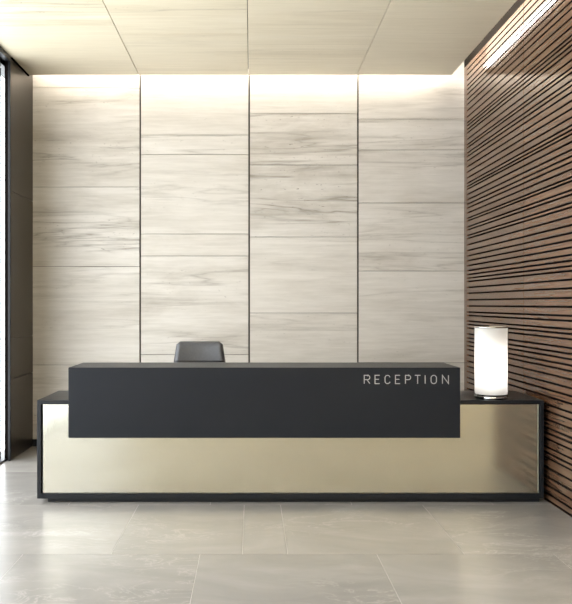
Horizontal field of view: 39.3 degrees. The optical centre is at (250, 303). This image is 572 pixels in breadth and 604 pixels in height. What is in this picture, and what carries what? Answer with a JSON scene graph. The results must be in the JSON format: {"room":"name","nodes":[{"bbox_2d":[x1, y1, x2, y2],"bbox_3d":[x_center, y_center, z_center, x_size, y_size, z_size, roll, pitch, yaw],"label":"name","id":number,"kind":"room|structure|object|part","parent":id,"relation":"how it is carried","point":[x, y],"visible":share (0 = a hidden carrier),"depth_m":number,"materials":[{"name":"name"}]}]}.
{"room":"lobby","nodes":[
{"label":"lobby","id":0,"kind":"room"},
{"bbox_2d":[5,57,32,460],"bbox_3d":[-2.562,-0.680,8.685,0.179,4.600,0.870,0,0,0],"label":"wall","id":1,"kind":"structure","parent":0,"point":[18,83],"depth_m":8.52,"materials":[{"name":"black metal"}]},
{"bbox_2d":[0,46,9,463],"bbox_3d":[-2.591,-0.498,2.375,0.217,4.236,12.750,0,0,0],"label":"window","id":2,"kind":"structure","parent":1,"relation":"in","point":[4,56],"depth_m":8.32,"materials":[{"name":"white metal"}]},
{"bbox_3d":[-2.615,1.610,2.375,0.170,0.020,12.750,0,0,0],"label":"sill","id":3,"kind":"part","parent":2,"relation":"part of","materials":[{"name":"black metal"}]},
{"bbox_3d":[-2.495,-0.468,8.270,0.024,4.176,0.040,0,0,0],"label":"post","id":4,"kind":"part","parent":1,"relation":"part of","materials":[{"name":"black metal"}]},
{"bbox_3d":[-2.480,-2.549,8.610,0.014,0.014,0.640,0,0,0],"label":"trim","id":5,"kind":"part","parent":1,"relation":"part of","materials":[{"name":"black metal"}]},
{"bbox_2d":[32,61,463,438],"bbox_3d":[0.000,-0.630,9.220,5.500,4.700,0.200,0,0,0],"label":"wall","id":6,"kind":"structure","parent":0,"point":[267,218],"depth_m":9.12,"materials":[{"name":"stone"}]},
{"bbox_2d":[32,439,36,445],"bbox_3d":[-0.029,1.580,9.113,4.917,0.080,0.015,0,0,0],"label":"baseboard","id":7,"kind":"structure","parent":6,"relation":"attached to","point":[34,441],"depth_m":9.11,"materials":[{"name":"black metal"}]},
{"bbox_2d":[0,0,516,74],"bbox_3d":[1.275,-2.812,2.625,8.050,0.536,13.450,0,0,0],"label":"ceiling","id":8,"kind":"structure","parent":0,"point":[44,37],"depth_m":7.56,"materials":[{"name":"beige paint"}]},
{"bbox_2d":[0,446,571,603],"bbox_3d":[1.275,1.680,2.625,8.050,0.120,13.450,0,0,0],"label":"floor","id":9,"kind":"structure","parent":0,"point":[51,552],"depth_m":5.26,"materials":[{"name":"tile"}]},
{"bbox_2d":[174,341,224,361],"bbox_3d":[-0.509,0.995,7.688,0.630,1.249,0.621,0,0,0],"label":"office chair","id":10,"kind":"object","parent":9,"relation":"on","point":[186,351],"visible":0.11,"depth_m":7.90,"materials":[{"name":"grey leather"}]},
{"bbox_2d":[37,362,543,501],"bbox_3d":[0.321,1.066,6.835,4.119,1.108,0.789,0,0,0],"label":"reception desk","id":11,"kind":"object","parent":9,"relation":"on","point":[120,431],"visible":1,"depth_m":6.52,"materials":[{"name":"black paint"}]},
{"bbox_2d":[68,362,459,437],"bbox_3d":[0.107,0.796,6.730,3.158,0.567,0.570,0,0,0],"label":"countertop","id":12,"kind":"structure","parent":11,"relation":"on","point":[106,399],"depth_m":6.44,"materials":[{"name":"grey paint"}]},
{"bbox_2d":[37,391,543,403],"bbox_3d":[0.321,0.798,6.865,4.119,0.032,0.730,0,0,0],"label":"countertop","id":13,"kind":"structure","parent":11,"relation":"on","point":[59,397],"depth_m":6.55,"materials":[{"name":"black paint"}]},
{"bbox_3d":[0.321,1.178,6.524,4.031,0.722,0.012,0,0,0],"label":"panel","id":14,"kind":"part","parent":11,"relation":"part of","materials":[{"name":"gold metal"}]},
{"bbox_3d":[0.321,1.198,6.860,4.119,0.767,0.720,0,0,0],"label":"frame","id":15,"kind":"part","parent":11,"relation":"part of","materials":[{"name":"black paint"}]},
{"bbox_2d":[474,326,507,399],"bbox_3d":[2.001,0.484,6.670,0.270,0.594,0.270,0,0,0],"label":"table lamp","id":16,"kind":"object","parent":11,"relation":"on","point":[491,342],"visible":1,"depth_m":6.56,"materials":[{"name":"white glass"}]},
{"bbox_2d":[464,0,571,516],"bbox_3d":[2.530,-0.680,7.060,0.201,4.600,4.120,0,0,0],"label":"wall","id":17,"kind":"structure","parent":0,"point":[518,78],"depth_m":7.11,"materials":[{"name":"brown wood"}]},
{"bbox_3d":[2.445,-0.534,8.072,0.030,4.304,1.873,0,0,0],"label":"slat panel","id":18,"kind":"part","parent":17,"relation":"part of","materials":[{"name":"brown wood"}]},
{"bbox_3d":[2.445,-0.534,6.063,0.030,4.304,2.126,0,0,0],"label":"slat panel","id":19,"kind":"part","parent":17,"relation":"part of","materials":[{"name":"brown wood"}]}
]}

